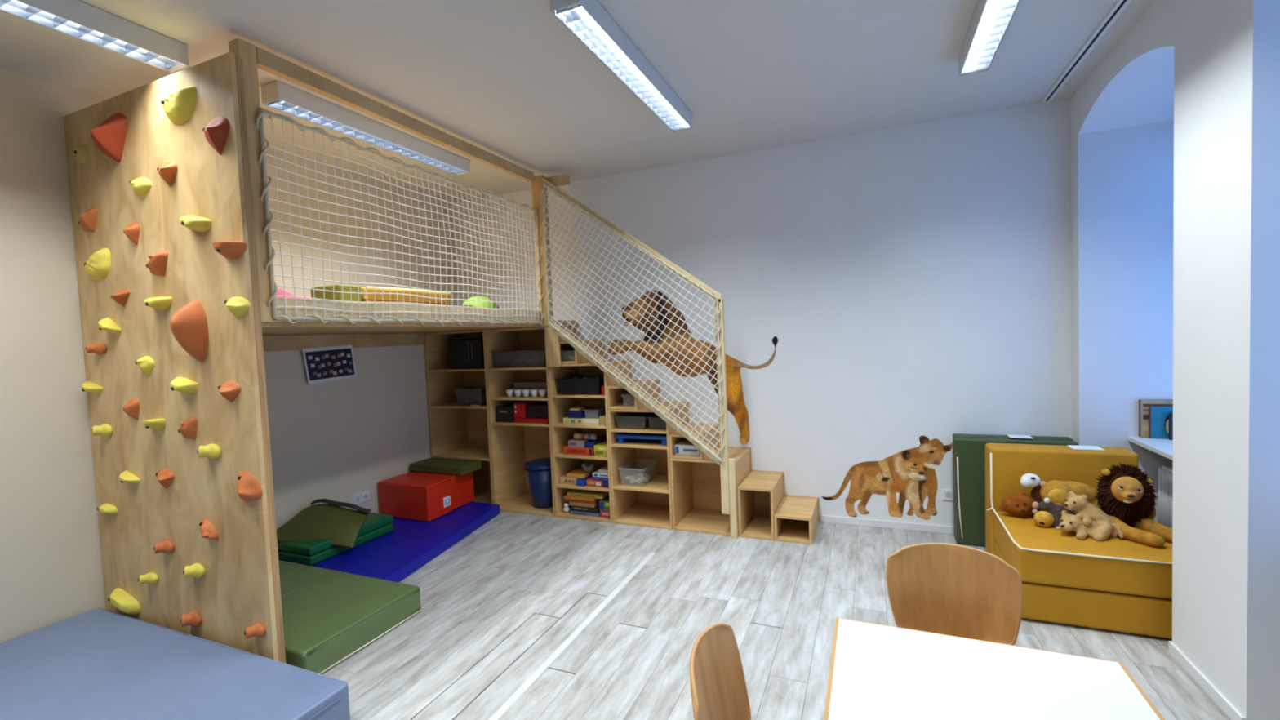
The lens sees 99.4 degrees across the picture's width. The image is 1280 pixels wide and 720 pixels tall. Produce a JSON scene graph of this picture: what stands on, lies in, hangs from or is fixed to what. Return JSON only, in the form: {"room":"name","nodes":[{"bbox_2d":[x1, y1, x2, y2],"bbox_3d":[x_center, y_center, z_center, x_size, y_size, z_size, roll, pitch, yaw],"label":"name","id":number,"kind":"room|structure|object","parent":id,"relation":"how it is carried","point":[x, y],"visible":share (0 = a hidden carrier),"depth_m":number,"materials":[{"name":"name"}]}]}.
{"room":"kindergarten playroom","nodes":[
{"label":"kindergarten playroom","id":0,"kind":"room"},
{"bbox_2d":[0,68,458,643],"bbox_3d":[-3.135,0.045,2.913,0.150,3.204,6.105,-1,3,23],"label":"wall","id":1,"kind":"structure","parent":0,"point":[335,440],"depth_m":2.94,"materials":[{"name":"beige paint"}]},
{"bbox_2d":[302,344,356,384],"bbox_3d":[-2.438,0.031,4.284,0.002,0.289,0.450,-1,3,23],"label":"poster","id":2,"kind":"object","parent":1,"relation":"attached to","point":[323,364],"visible":1,"depth_m":4.27,"materials":[{"name":"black paper"}]},
{"bbox_2d":[352,490,369,504],"bbox_3d":[-2.330,1.153,4.542,0.010,0.080,0.158,-1,3,23],"label":"wall socket","id":3,"kind":"object","parent":1,"relation":"attached to","point":[364,496],"visible":0.94,"depth_m":4.54,"materials":[{"name":"white plastic"}]},
{"bbox_2d":[228,38,577,351],"bbox_3d":[-1.714,-0.813,3.993,1.648,1.415,2.906,-1,3,23],"label":"platform","id":4,"kind":"object","parent":1,"relation":"attached to","point":[286,337],"visible":0.62,"depth_m":3.28,"materials":[{"name":"brown wood"}]},
{"bbox_2d":[275,288,311,299],"bbox_3d":[-1.975,-0.311,3.038,0.358,0.168,0.415,-1,3,23],"label":"pillow","id":5,"kind":"object","parent":4,"relation":"on","point":[280,291],"visible":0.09,"depth_m":2.96,"materials":[{"name":"pink fabric"}]},
{"bbox_2d":[310,284,361,302],"bbox_3d":[-2.039,-0.365,3.655,0.280,0.265,0.170,-1,3,23],"label":"cushion","id":6,"kind":"object","parent":4,"relation":"on","point":[346,288],"visible":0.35,"depth_m":3.57,"materials":[{"name":"fabric"}]},
{"bbox_2d":[256,107,543,325],"bbox_3d":[-1.296,-0.731,3.572,0.059,1.014,2.317,-1,3,23],"label":"safety net","id":7,"kind":"object","parent":4,"relation":"attached to","point":[260,123],"visible":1,"depth_m":3.09,"materials":[{"name":"white fabric"}]},
{"bbox_2d":[360,286,452,306],"bbox_3d":[-1.852,-0.396,4.145,0.362,0.268,0.840,-1,3,23],"label":"mattress","id":8,"kind":"object","parent":4,"relation":"on","point":[371,297],"visible":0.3,"depth_m":4.00,"materials":[{"name":"fabric"}]},
{"bbox_2d":[462,296,499,308],"bbox_3d":[-1.419,-0.439,4.823,0.330,0.250,0.430,-1,3,23],"label":"cushion","id":9,"kind":"object","parent":4,"relation":"on","point":[481,304],"visible":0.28,"depth_m":4.67,"materials":[{"name":"green fabric"}]},
{"bbox_2d":[0,0,1155,202],"bbox_3d":[-0.461,-1.573,1.678,6.100,0.120,6.405,-1,3,23],"label":"ceiling","id":10,"kind":"structure","parent":0,"point":[508,80],"depth_m":2.90,"materials":[{"name":"white paint"}]},
{"bbox_2d":[0,0,189,72],"bbox_3d":[-2.489,-1.390,1.884,0.138,0.100,1.530,-1,3,23],"label":"ceiling lamp","id":11,"kind":"object","parent":10,"relation":"attached to","point":[77,19],"visible":1,"depth_m":2.31,"materials":[{"name":"white"}]},
{"bbox_2d":[261,80,470,175],"bbox_3d":[-1.719,-1.501,3.661,0.138,0.100,1.530,-1,3,23],"label":"ceiling lamp","id":12,"kind":"object","parent":10,"relation":"attached to","point":[277,95],"visible":1,"depth_m":3.42,"materials":[{"name":"white"}]},
{"bbox_2d":[550,0,693,132],"bbox_3d":[-0.012,-1.537,2.923,0.138,0.100,1.530,-1,3,23],"label":"ceiling lamp","id":13,"kind":"object","parent":10,"relation":"attached to","point":[588,20],"visible":1,"depth_m":2.69,"materials":[{"name":"metal"}]},
{"bbox_2d":[958,0,1020,76],"bbox_3d":[1.524,-1.570,2.270,0.138,0.100,1.530,-1,3,23],"label":"ceiling lamp","id":14,"kind":"object","parent":10,"relation":"attached to","point":[991,20],"visible":1,"depth_m":2.60,"materials":[{"name":"white"}]},
{"bbox_2d":[1041,0,1131,102],"bbox_3d":[1.530,-1.549,0.859,0.052,0.016,5.950,-1,3,23],"label":"rail","id":15,"kind":"object","parent":10,"relation":"attached to","point":[1119,6],"visible":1,"depth_m":2.89,"materials":[{"name":"metal"}]},
{"bbox_2d":[453,97,1071,526],"bbox_3d":[0.822,-0.193,4.623,6.100,3.204,0.150,-1,3,23],"label":"wall","id":16,"kind":"structure","parent":0,"point":[910,282],"depth_m":4.17,"materials":[{"name":"white paint"}]},
{"bbox_2d":[607,290,777,444],"bbox_3d":[0.417,0.050,4.727,1.550,1.350,0.001,-1,3,23],"label":"sticker","id":17,"kind":"object","parent":16,"relation":"attached to","point":[736,406],"visible":0.79,"depth_m":4.75,"materials":[{"name":"paper"}]},
{"bbox_2d":[820,515,954,533],"bbox_3d":[2.203,1.255,4.037,1.643,0.055,0.014,-1,3,23],"label":"baseboard","id":18,"kind":"structure","parent":16,"relation":"attached to","point":[824,518],"depth_m":4.16,"materials":[{"name":"white paint"}]},
{"bbox_2d":[822,435,952,519],"bbox_3d":[1.872,0.899,4.162,0.921,0.664,0.001,-1,3,23],"label":"sticker","id":19,"kind":"object","parent":16,"relation":"attached to","point":[909,473],"visible":1,"depth_m":4.12,"materials":[{"name":"paper"}]},
{"bbox_2d":[942,488,953,500],"bbox_3d":[2.270,0.993,3.994,0.080,0.080,0.010,-1,3,23],"label":"wall socket","id":20,"kind":"object","parent":16,"relation":"attached to","point":[948,495],"visible":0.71,"depth_m":3.99,"materials":[{"name":"white plastic"}]},
{"bbox_2d":[321,511,1230,719],"bbox_3d":[-0.335,1.535,1.818,6.100,0.100,6.405,-1,3,23],"label":"floor","id":21,"kind":"structure","parent":0,"point":[498,602],"depth_m":2.90,"materials":[{"name":"laminate"}]},
{"bbox_2d":[63,52,285,663],"bbox_3d":[-2.372,0.105,2.653,1.447,2.845,0.173,-1,3,23],"label":"board","id":22,"kind":"object","parent":21,"relation":"on","point":[159,171],"visible":1,"depth_m":2.61,"materials":[{"name":"brown wood"}]},
{"bbox_2d":[0,608,350,719],"bbox_3d":[-2.540,1.494,1.500,1.953,0.189,2.407,-1,3,23],"label":"mat","id":23,"kind":"object","parent":21,"relation":"on","point":[97,664],"visible":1,"depth_m":2.28,"materials":[{"name":"blue plastic"}]},
{"bbox_2d":[278,560,421,674],"bbox_3d":[-2.080,1.416,3.122,1.473,0.162,0.715,-1,3,23],"label":"floor mat","id":24,"kind":"object","parent":21,"relation":"on","point":[329,615],"visible":0.52,"depth_m":2.93,"materials":[{"name":"leather"}]},
{"bbox_2d":[278,501,500,582],"bbox_3d":[-1.817,1.391,4.295,1.098,0.085,1.600,-1,3,23],"label":"floor mat","id":25,"kind":"object","parent":21,"relation":"on","point":[394,555],"visible":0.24,"depth_m":4.00,"materials":[{"name":"leather"}]},
{"bbox_2d":[277,512,393,565],"bbox_3d":[-2.279,1.311,4.062,0.425,0.129,0.700,-1,3,23],"label":"mat","id":26,"kind":"object","parent":25,"relation":"on","point":[312,552],"visible":0.53,"depth_m":3.78,"materials":[{"name":"leather"}]},
{"bbox_2d":[276,498,371,548],"bbox_3d":[-2.309,1.185,3.933,0.597,0.295,0.298,-2,3,-2],"label":"cushion","id":27,"kind":"object","parent":26,"relation":"on","point":[328,520],"visible":0.96,"depth_m":3.89,"materials":[{"name":"green plastic"}]},
{"bbox_2d":[377,474,453,521],"bbox_3d":[-1.938,1.181,4.704,0.565,0.304,0.290,-1,3,23],"label":"foam block","id":28,"kind":"object","parent":25,"relation":"on","point":[406,496],"visible":0.99,"depth_m":4.59,"materials":[{"name":"leather"}]},
{"bbox_2d":[406,471,474,509],"bbox_3d":[-1.830,1.164,4.991,0.539,0.304,0.285,-1,3,23],"label":"foam block","id":29,"kind":"object","parent":25,"relation":"on","point":[463,491],"visible":0.42,"depth_m":4.87,"materials":[{"name":"red plastic"}]},
{"bbox_2d":[409,457,481,475],"bbox_3d":[-1.784,0.972,4.987,0.615,0.079,0.265,-1,3,23],"label":"cushion","id":30,"kind":"object","parent":29,"relation":"on","point":[432,465],"visible":1,"depth_m":4.90,"materials":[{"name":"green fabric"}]},
{"bbox_2d":[424,329,493,503],"bbox_3d":[-1.605,0.545,5.335,0.723,1.664,0.509,-1,3,23],"label":"shelving unit","id":31,"kind":"object","parent":21,"relation":"on","point":[459,430],"visible":0.54,"depth_m":5.43,"materials":[{"name":"brown wood"}]},
{"bbox_2d":[447,335,484,368],"bbox_3d":[-1.605,-0.081,5.300,0.400,0.307,0.324,-1,3,23],"label":"crate","id":32,"kind":"object","parent":31,"relation":"on","point":[468,352],"visible":0.76,"depth_m":5.16,"materials":[{"name":"black plastic"}]},
{"bbox_2d":[461,394,486,404],"bbox_3d":[-1.570,0.343,5.221,0.346,0.158,0.266,-1,3,23],"label":"tub","id":33,"kind":"object","parent":31,"relation":"on","point":[473,398],"visible":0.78,"depth_m":5.17,"materials":[{"name":"plastic"}]},
{"bbox_2d":[484,326,577,516],"bbox_3d":[-0.973,0.531,5.066,0.666,1.664,0.509,-1,3,23],"label":"shelving unit","id":34,"kind":"object","parent":21,"relation":"on","point":[513,444],"visible":0.57,"depth_m":5.16,"materials":[{"name":"brown wood"}]},
{"bbox_2d":[495,403,514,422],"bbox_3d":[-1.197,0.489,5.069,0.190,0.144,0.256,-1,3,23],"label":"case","id":35,"kind":"object","parent":34,"relation":"on","point":[504,413],"visible":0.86,"depth_m":4.96,"materials":[{"name":"plastic"}]},
{"bbox_2d":[502,356,546,366],"bbox_3d":[-1.031,-0.016,4.998,0.586,0.146,0.316,-1,3,23],"label":"tub","id":36,"kind":"object","parent":34,"relation":"on","point":[527,360],"visible":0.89,"depth_m":4.94,"materials":[{"name":"plastic"}]},
{"bbox_2d":[506,382,547,396],"bbox_3d":[-1.013,0.271,4.962,0.460,0.116,0.187,-1,3,23],"label":"egg carton","id":37,"kind":"object","parent":34,"relation":"on","point":[533,389],"visible":0.89,"depth_m":4.96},
{"bbox_2d":[509,387,547,395],"bbox_3d":[-0.999,0.295,4.992,0.442,0.064,0.100,-1,3,23],"label":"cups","id":38,"kind":"object","parent":37,"relation":"on","point":[517,388],"depth_m":4.97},
{"bbox_2d":[513,400,548,423],"bbox_3d":[-0.932,0.469,4.957,0.355,0.174,0.253,-1,3,23],"label":"case","id":39,"kind":"object","parent":34,"relation":"on","point":[525,411],"visible":0.8,"depth_m":4.87,"materials":[{"name":"plastic"}]},
{"bbox_2d":[524,457,552,508],"bbox_3d":[-0.880,1.130,5.026,0.335,0.420,0.335,-3,3,-22],"label":"waste bin","id":40,"kind":"object","parent":34,"relation":"on","point":[539,470],"visible":0.66,"depth_m":4.90,"materials":[{"name":"blue plastic"}]},
{"bbox_2d":[488,552,655,719],"bbox_3d":[-0.357,1.441,2.809,0.037,0.001,2.320,-1,3,23],"label":"tape","id":41,"kind":"object","parent":21,"relation":"on","point":[548,661],"visible":1,"depth_m":2.73,"materials":[{"name":"plastic"}]},
{"bbox_2d":[548,359,631,523],"bbox_3d":[-0.408,0.682,4.836,0.560,1.339,0.509,-1,3,23],"label":"shelving unit","id":42,"kind":"object","parent":21,"relation":"on","point":[563,464],"visible":0.44,"depth_m":4.77,"materials":[{"name":"brown wood"}]},
{"bbox_2d":[559,470,577,484],"bbox_3d":[-0.575,1.046,4.847,0.175,0.060,0.262,-1,3,23],"label":"game","id":43,"kind":"object","parent":42,"relation":"on","point":[563,479],"visible":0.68,"depth_m":4.73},
{"bbox_2d":[566,466,597,478],"bbox_3d":[-0.510,0.997,4.818,0.170,0.032,0.260,-1,3,23],"label":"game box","id":44,"kind":"object","parent":43,"relation":"on","point":[579,473],"visible":0.94,"depth_m":4.74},
{"bbox_2d":[551,394,604,398],"bbox_3d":[-0.429,0.298,4.818,0.514,0.018,0.499,-1,3,23],"label":"shelf","id":45,"kind":"object","parent":42,"relation":"attached to","point":[553,396],"depth_m":4.60,"materials":[{"name":"brown wood"}]},
{"bbox_2d":[563,444,594,455],"bbox_3d":[-0.485,0.777,4.792,0.285,0.065,0.262,-1,3,23],"label":"game box","id":46,"kind":"object","parent":42,"relation":"on","point":[568,450],"visible":0.59,"depth_m":4.67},
{"bbox_2d":[568,435,597,447],"bbox_3d":[-0.501,0.716,4.795,0.155,0.055,0.262,-1,3,23],"label":"game box","id":47,"kind":"object","parent":46,"relation":"on","point":[573,442],"visible":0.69,"depth_m":4.68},
{"bbox_2d":[573,433,596,439],"bbox_3d":[-0.475,0.663,4.700,0.200,0.052,0.052,-1,3,23],"label":"drum","id":48,"kind":"object","parent":47,"relation":"on","point":[576,436],"visible":1,"depth_m":4.68,"materials":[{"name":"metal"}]},
{"bbox_2d":[584,436,606,448],"bbox_3d":[-0.383,0.718,4.746,0.090,0.047,0.260,-1,3,23],"label":"game box","id":49,"kind":"object","parent":46,"relation":"on","point":[590,443],"visible":0.77,"depth_m":4.66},
{"bbox_2d":[555,374,604,395],"bbox_3d":[-0.474,0.213,4.775,0.436,0.154,0.316,-1,3,23],"label":"tub","id":50,"kind":"object","parent":42,"relation":"on","point":[580,384],"visible":0.89,"depth_m":4.65,"materials":[{"name":"plastic"}]},
{"bbox_2d":[553,422,606,428],"bbox_3d":[-0.419,0.552,4.829,0.514,0.018,0.499,-1,3,23],"label":"shelf","id":51,"kind":"object","parent":42,"relation":"attached to","point":[556,424],"depth_m":4.63,"materials":[{"name":"brown wood"}]},
{"bbox_2d":[554,451,607,460],"bbox_3d":[-0.408,0.815,4.841,0.514,0.018,0.499,-1,3,23],"label":"shelf","id":52,"kind":"object","parent":42,"relation":"attached to","point":[557,455],"depth_m":4.64,"materials":[{"name":"brown wood"}]},
{"bbox_2d":[563,417,599,425],"bbox_3d":[-0.456,0.520,4.764,0.350,0.051,0.262,-1,3,23],"label":"game box","id":53,"kind":"object","parent":42,"relation":"on","point":[566,420],"visible":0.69,"depth_m":4.65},
{"bbox_2d":[567,406,593,418],"bbox_3d":[-0.511,0.461,4.785,0.135,0.066,0.260,-1,3,23],"label":"game box","id":54,"kind":"object","parent":53,"relation":"on","point":[580,414],"visible":0.64,"depth_m":4.67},
{"bbox_2d":[582,406,605,418],"bbox_3d":[-0.378,0.455,4.701,0.141,0.074,0.206,-1,3,23],"label":"tub","id":55,"kind":"object","parent":53,"relation":"on","point":[594,412],"visible":0.77,"depth_m":4.63,"materials":[{"name":"grey plastic"}]},
{"bbox_2d":[560,339,604,364],"bbox_3d":[-0.561,-0.077,4.853,0.295,0.194,0.509,-1,3,23],"label":"compartment","id":56,"kind":"object","parent":42,"relation":"on","point":[566,349],"visible":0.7,"depth_m":4.87,"materials":[{"name":"brown wood"}]},
{"bbox_2d":[555,483,608,491],"bbox_3d":[-0.397,1.080,4.853,0.514,0.018,0.499,-1,3,23],"label":"shelf","id":57,"kind":"object","parent":42,"relation":"attached to","point":[558,486],"depth_m":4.64,"materials":[{"name":"brown wood"}]},
{"bbox_2d":[576,474,592,486],"bbox_3d":[-0.461,1.049,4.778,0.082,0.052,0.260,-1,3,23],"label":"game box","id":58,"kind":"object","parent":42,"relation":"on","point":[580,482],"visible":0.56,"depth_m":4.67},
{"bbox_2d":[570,511,599,516],"bbox_3d":[-0.428,1.320,4.802,0.280,0.026,0.262,-1,3,23],"label":"box","id":59,"kind":"object","parent":42,"relation":"on","point":[571,512],"visible":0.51,"depth_m":4.68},
{"bbox_2d":[571,504,599,513],"bbox_3d":[-0.427,1.282,4.799,0.265,0.047,0.262,-1,3,23],"label":"box","id":60,"kind":"object","parent":59,"relation":"on","point":[578,508],"visible":0.47,"depth_m":4.68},
{"bbox_2d":[568,502,599,507],"bbox_3d":[-0.454,1.243,4.809,0.250,0.031,0.260,-1,3,23],"label":"box","id":61,"kind":"object","parent":60,"relation":"on","point":[575,504],"visible":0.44,"depth_m":4.69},
{"bbox_2d":[564,498,601,504],"bbox_3d":[-0.471,1.215,4.815,0.305,0.023,0.260,-1,3,23],"label":"box","id":62,"kind":"object","parent":61,"relation":"on","point":[596,501],"visible":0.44,"depth_m":4.69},
{"bbox_2d":[564,493,597,501],"bbox_3d":[-0.479,1.191,4.816,0.300,0.023,0.260,-1,3,23],"label":"box","id":63,"kind":"object","parent":62,"relation":"on","point":[566,496],"visible":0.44,"depth_m":4.69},
{"bbox_2d":[567,488,608,498],"bbox_3d":[-0.428,1.160,4.792,0.345,0.034,0.262,-1,3,23],"label":"box","id":64,"kind":"object","parent":63,"relation":"on","point":[574,492],"visible":0.56,"depth_m":4.69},
{"bbox_2d":[570,493,595,497],"bbox_3d":[-0.494,1.169,4.679,0.242,0.010,0.001,-1,3,23],"label":"print","id":65,"kind":"object","parent":64,"relation":"attached to","point":[571,495],"depth_m":4.68},
{"bbox_2d":[586,476,603,487],"bbox_3d":[-0.339,1.045,4.747,0.153,0.053,0.262,-1,3,23],"label":"game box","id":66,"kind":"object","parent":42,"relation":"on","point":[590,482],"visible":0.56,"depth_m":4.63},
{"bbox_2d":[594,440,607,456],"bbox_3d":[-0.274,0.761,4.702,0.145,0.088,0.262,-1,3,23],"label":"game box","id":67,"kind":"object","parent":42,"relation":"on","point":[600,449],"visible":0.41,"depth_m":4.59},
{"bbox_2d":[600,510,609,517],"bbox_3d":[-0.240,1.300,4.721,0.110,0.058,0.262,-1,3,23],"label":"game box","id":68,"kind":"object","parent":42,"relation":"on","point":[603,513],"visible":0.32,"depth_m":4.61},
{"bbox_2d":[599,495,609,511],"bbox_3d":[-0.245,1.230,4.719,0.115,0.079,0.262,-1,3,23],"label":"game box","id":69,"kind":"object","parent":68,"relation":"on","point":[604,504],"visible":0.41,"depth_m":4.61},
{"bbox_2d":[542,177,737,538],"bbox_3d":[-0.064,-0.094,4.339,1.608,2.904,0.043,-1,3,23],"label":"stair railing","id":70,"kind":"object","parent":21,"relation":"on","point":[727,468],"visible":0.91,"depth_m":4.14,"materials":[{"name":"brown wood"}]},
{"bbox_2d":[541,182,724,462],"bbox_3d":[-0.099,-0.357,4.297,1.504,2.280,0.052,-1,3,23],"label":"safety net","id":71,"kind":"object","parent":70,"relation":"attached to","point":[717,319],"visible":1,"depth_m":4.25,"materials":[{"name":"white fabric"}]},
{"bbox_2d":[607,401,689,529],"bbox_3d":[0.099,0.861,4.632,0.538,0.958,0.509,-1,3,23],"label":"shelving unit","id":72,"kind":"object","parent":21,"relation":"on","point":[648,504],"visible":0.61,"depth_m":4.61,"materials":[{"name":"brown wood"}]},
{"bbox_2d":[606,380,660,409],"bbox_3d":[-0.046,0.292,4.658,0.272,0.194,0.509,-1,3,23],"label":"box","id":73,"kind":"object","parent":72,"relation":"on","point":[617,396],"visible":0.7,"depth_m":4.59,"materials":[{"name":"brown wood"}]},
{"bbox_2d":[621,416,648,426],"bbox_3d":[-0.022,0.506,4.602,0.281,0.105,0.316,-1,3,23],"label":"tub","id":74,"kind":"object","parent":72,"relation":"on","point":[632,420],"visible":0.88,"depth_m":4.54,"materials":[{"name":"plastic"}]},
{"bbox_2d":[626,473,650,483],"bbox_3d":[-0.010,0.962,4.641,0.236,0.149,0.346,-1,3,23],"label":"tub","id":75,"kind":"object","parent":72,"relation":"on","point":[643,477],"visible":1,"depth_m":4.58,"materials":[{"name":"clear plastic"}]},
{"bbox_2d":[610,420,666,433],"bbox_3d":[0.081,0.565,4.618,0.492,0.018,0.499,-1,3,23],"label":"shelf","id":76,"kind":"object","parent":72,"relation":"attached to","point":[620,427],"depth_m":4.47,"materials":[{"name":"brown wood"}]},
{"bbox_2d":[611,438,666,449],"bbox_3d":[0.086,0.690,4.623,0.492,0.018,0.499,-1,3,23],"label":"shelf","id":77,"kind":"object","parent":72,"relation":"attached to","point":[633,443],"depth_m":4.47,"materials":[{"name":"brown wood"}]},
{"bbox_2d":[613,471,668,493],"bbox_3d":[0.101,1.043,4.639,0.492,0.018,0.499,-1,3,23],"label":"shelf","id":78,"kind":"object","parent":72,"relation":"attached to","point":[658,482],"depth_m":4.55,"materials":[{"name":"brown wood"}]},
{"bbox_2d":[616,431,666,444],"bbox_3d":[0.070,0.645,4.582,0.455,0.074,0.320,-1,3,23],"label":"tray","id":79,"kind":"object","parent":72,"relation":"on","point":[623,437],"visible":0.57,"depth_m":4.46,"materials":[{"name":"blue plastic"}]},
{"bbox_2d":[646,413,666,429],"bbox_3d":[0.198,0.504,4.514,0.176,0.100,0.306,-1,3,23],"label":"tub","id":80,"kind":"object","parent":72,"relation":"on","point":[655,422],"visible":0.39,"depth_m":4.39,"materials":[{"name":"grey plastic"}]},
{"bbox_2d":[670,446,751,537],"bbox_3d":[0.595,1.041,4.433,0.538,0.576,0.509,-1,3,23],"label":"cubby","id":81,"kind":"object","parent":21,"relation":"on","point":[695,484],"visible":0.61,"depth_m":4.51,"materials":[{"name":"brown wood"}]},
{"bbox_2d":[669,423,719,459],"bbox_3d":[0.458,0.663,4.467,0.272,0.194,0.509,-1,3,23],"label":"box","id":82,"kind":"object","parent":81,"relation":"on","point":[675,437],"visible":0.62,"depth_m":4.35,"materials":[{"name":"brown wood"}]},
{"bbox_2d":[675,438,699,455],"bbox_3d":[0.421,0.704,4.404,0.202,0.078,0.262,-1,3,23],"label":"carton","id":83,"kind":"object","parent":82,"relation":"in","point":[685,446],"visible":0.68,"depth_m":4.29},
{"bbox_2d":[689,622,751,719],"bbox_3d":[0.355,1.071,1.214,0.450,0.829,0.382,-1,3,20],"label":"chair","id":84,"kind":"object","parent":21,"relation":"on","point":[718,689],"visible":1,"depth_m":1.34,"materials":[{"name":"brown wood"}]},
{"bbox_2d":[737,470,784,540],"bbox_3d":[0.965,1.129,4.281,0.272,0.385,0.509,-1,3,23],"label":"box","id":85,"kind":"object","parent":21,"relation":"on","point":[761,493],"visible":0.86,"depth_m":4.26,"materials":[{"name":"brown wood"}]},
{"bbox_2d":[773,494,819,544],"bbox_3d":[1.214,1.218,4.181,0.274,0.195,0.509,-1,3,23],"label":"box","id":86,"kind":"object","parent":21,"relation":"on","point":[796,518],"visible":1,"depth_m":4.11,"materials":[{"name":"brown wood"}]},
{"bbox_2d":[885,542,1022,644],"bbox_3d":[0.944,1.029,1.600,0.382,0.829,0.450,-1,3,23],"label":"chair","id":87,"kind":"object","parent":21,"relation":"on","point":[951,589],"visible":0.74,"depth_m":1.75,"materials":[{"name":"brown wood"}]},
{"bbox_2d":[823,617,1164,719],"bbox_3d":[0.721,1.157,1.031,0.710,0.640,1.205,-1,3,23],"label":"table","id":88,"kind":"object","parent":21,"relation":"on","point":[877,672],"visible":1,"depth_m":1.37,"materials":[{"name":"white laminate"}]},
{"bbox_2d":[952,433,1078,546],"bbox_3d":[2.555,0.903,3.730,0.695,0.748,0.194,-1,3,23],"label":"mat","id":89,"kind":"object","parent":21,"relation":"on","point":[968,450],"visible":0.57,"depth_m":3.75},
{"bbox_2d":[985,443,1172,639],"bbox_3d":[2.428,0.926,3.023,0.795,0.760,0.854,-1,3,23],"label":"sofa","id":90,"kind":"object","parent":21,"relation":"on","point":[1119,584],"visible":0.68,"depth_m":2.75,"materials":[{"name":"fabric"}]},
{"bbox_2d":[999,493,1039,515],"bbox_3d":[2.231,0.850,3.201,0.191,0.123,0.130,-1,3,23],"label":"plush bear","id":91,"kind":"object","parent":90,"relation":"on","point":[1021,504],"visible":0.95,"depth_m":3.17},
{"bbox_2d":[1020,473,1046,515],"bbox_3d":[2.322,0.793,3.189,0.174,0.260,0.104,-2,3,8],"label":"monkey","id":92,"kind":"object","parent":90,"relation":"on","point":[1027,480],"visible":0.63,"depth_m":3.16},
{"bbox_2d":[1033,497,1075,529],"bbox_3d":[2.317,0.852,3.030,0.216,0.161,0.139,-1,3,23],"label":"mole","id":93,"kind":"object","parent":90,"relation":"on","point":[1050,514],"visible":0.72,"depth_m":3.01},
{"bbox_2d":[1040,480,1101,508],"bbox_3d":[2.460,0.804,3.101,0.314,0.235,0.210,-3,3,-11],"label":"lion","id":94,"kind":"object","parent":90,"relation":"on","point":[1056,491],"visible":0.42,"depth_m":3.05},
{"bbox_2d":[1058,510,1102,541],"bbox_3d":[2.331,0.876,2.874,0.194,0.122,0.146,-1,3,23],"label":"plush cub","id":95,"kind":"object","parent":90,"relation":"on","point":[1068,522],"visible":0.84,"depth_m":2.86,"materials":[{"name":"fabric"}]},
{"bbox_2d":[994,511,1172,599],"bbox_3d":[2.405,1.022,2.914,0.758,0.192,0.605,-1,3,23],"label":"seat cushion","id":96,"kind":"object","parent":90,"relation":"on","point":[1050,557],"depth_m":2.71,"materials":[{"name":"fabric"}]},
{"bbox_2d":[994,542,1172,639],"bbox_3d":[2.414,1.217,2.926,0.758,0.188,0.598,-1,3,23],"label":"cushion","id":97,"kind":"object","parent":90,"relation":"on","point":[1108,610],"depth_m":2.67,"materials":[{"name":"fabric"}]},
{"bbox_2d":[1066,444,1104,450],"bbox_3d":[2.657,0.523,3.241,0.150,0.004,0.110,-1,3,23],"label":"paper sheet","id":98,"kind":"object","parent":90,"relation":"on","point":[1073,446],"visible":1,"depth_m":3.23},
{"bbox_2d":[1063,491,1124,541],"bbox_3d":[2.388,0.826,2.870,0.245,0.217,0.183,-1,3,23],"label":"plush cub","id":99,"kind":"object","parent":90,"relation":"on","point":[1106,527],"visible":0.97,"depth_m":2.86,"materials":[{"name":"fabric"}]},
{"bbox_2d":[1094,462,1172,546],"bbox_3d":[2.633,0.736,2.873,0.324,0.378,0.385,-3,3,-7],"label":"lion","id":100,"kind":"object","parent":90,"relation":"on","point":[1125,493],"visible":0.97,"depth_m":2.85},
{"bbox_2d":[1070,0,1279,719],"bbox_3d":[2.052,-0.042,0.707,0.737,3.154,6.105,-1,3,23],"label":"wall","id":101,"kind":"structure","parent":0,"point":[1175,134],"depth_m":2.25,"materials":[{"name":"white paint"}]},
{"bbox_2d":[1128,435,1173,460],"bbox_3d":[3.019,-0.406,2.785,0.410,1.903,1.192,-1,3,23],"label":"window sill","id":102,"kind":"structure","parent":101,"relation":"in","point":[1162,446],"depth_m":3.21,"materials":[{"name":"white"}]},
{"bbox_2d":[1138,399,1173,436],"bbox_3d":[3.250,0.362,3.361,0.247,0.235,0.023,-1,3,23],"label":"book","id":103,"kind":"object","parent":102,"relation":"on","point":[1144,404],"visible":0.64,"depth_m":3.39,"materials":[{"name":"paper"}]},
{"bbox_2d":[1142,404,1173,406],"bbox_3d":[3.239,0.280,3.348,0.214,0.018,0.001,-1,3,23],"label":"print","id":104,"kind":"object","parent":103,"relation":"on","point":[1144,405],"depth_m":3.36},
{"bbox_2d":[1148,406,1173,438],"bbox_3d":[3.254,0.383,3.323,0.210,0.195,0.022,-1,3,23],"label":"book","id":105,"kind":"object","parent":102,"relation":"on","point":[1158,416],"visible":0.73,"depth_m":3.34,"materials":[{"name":"paper"}]},
{"bbox_2d":[1164,415,1168,434],"bbox_3d":[3.248,0.396,3.316,0.070,0.130,0.001,-1,3,23],"label":"print","id":106,"kind":"object","parent":105,"relation":"attached to","point":[1166,417],"depth_m":3.32},
{"bbox_2d":[1168,413,1173,439],"bbox_3d":[3.280,0.402,3.271,0.142,0.160,0.014,-1,3,23],"label":"book","id":107,"kind":"object","parent":102,"relation":"on","point":[1171,415],"visible":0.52,"depth_m":3.29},
{"bbox_2d":[1158,465,1173,528],"bbox_3d":[3.088,0.929,2.849,0.181,0.500,1.060,-1,3,23],"label":"radiator","id":108,"kind":"object","parent":101,"relation":"attached to","point":[1165,473],"visible":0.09,"depth_m":3.29,"materials":[{"name":"white metal"}]},
{"bbox_2d":[1168,640,1245,719],"bbox_3d":[2.328,1.330,2.247,0.014,0.055,0.534,-1,3,23],"label":"baseboard","id":109,"kind":"structure","parent":101,"relation":"attached to","point":[1223,703],"depth_m":2.22,"materials":[{"name":"white paint"}]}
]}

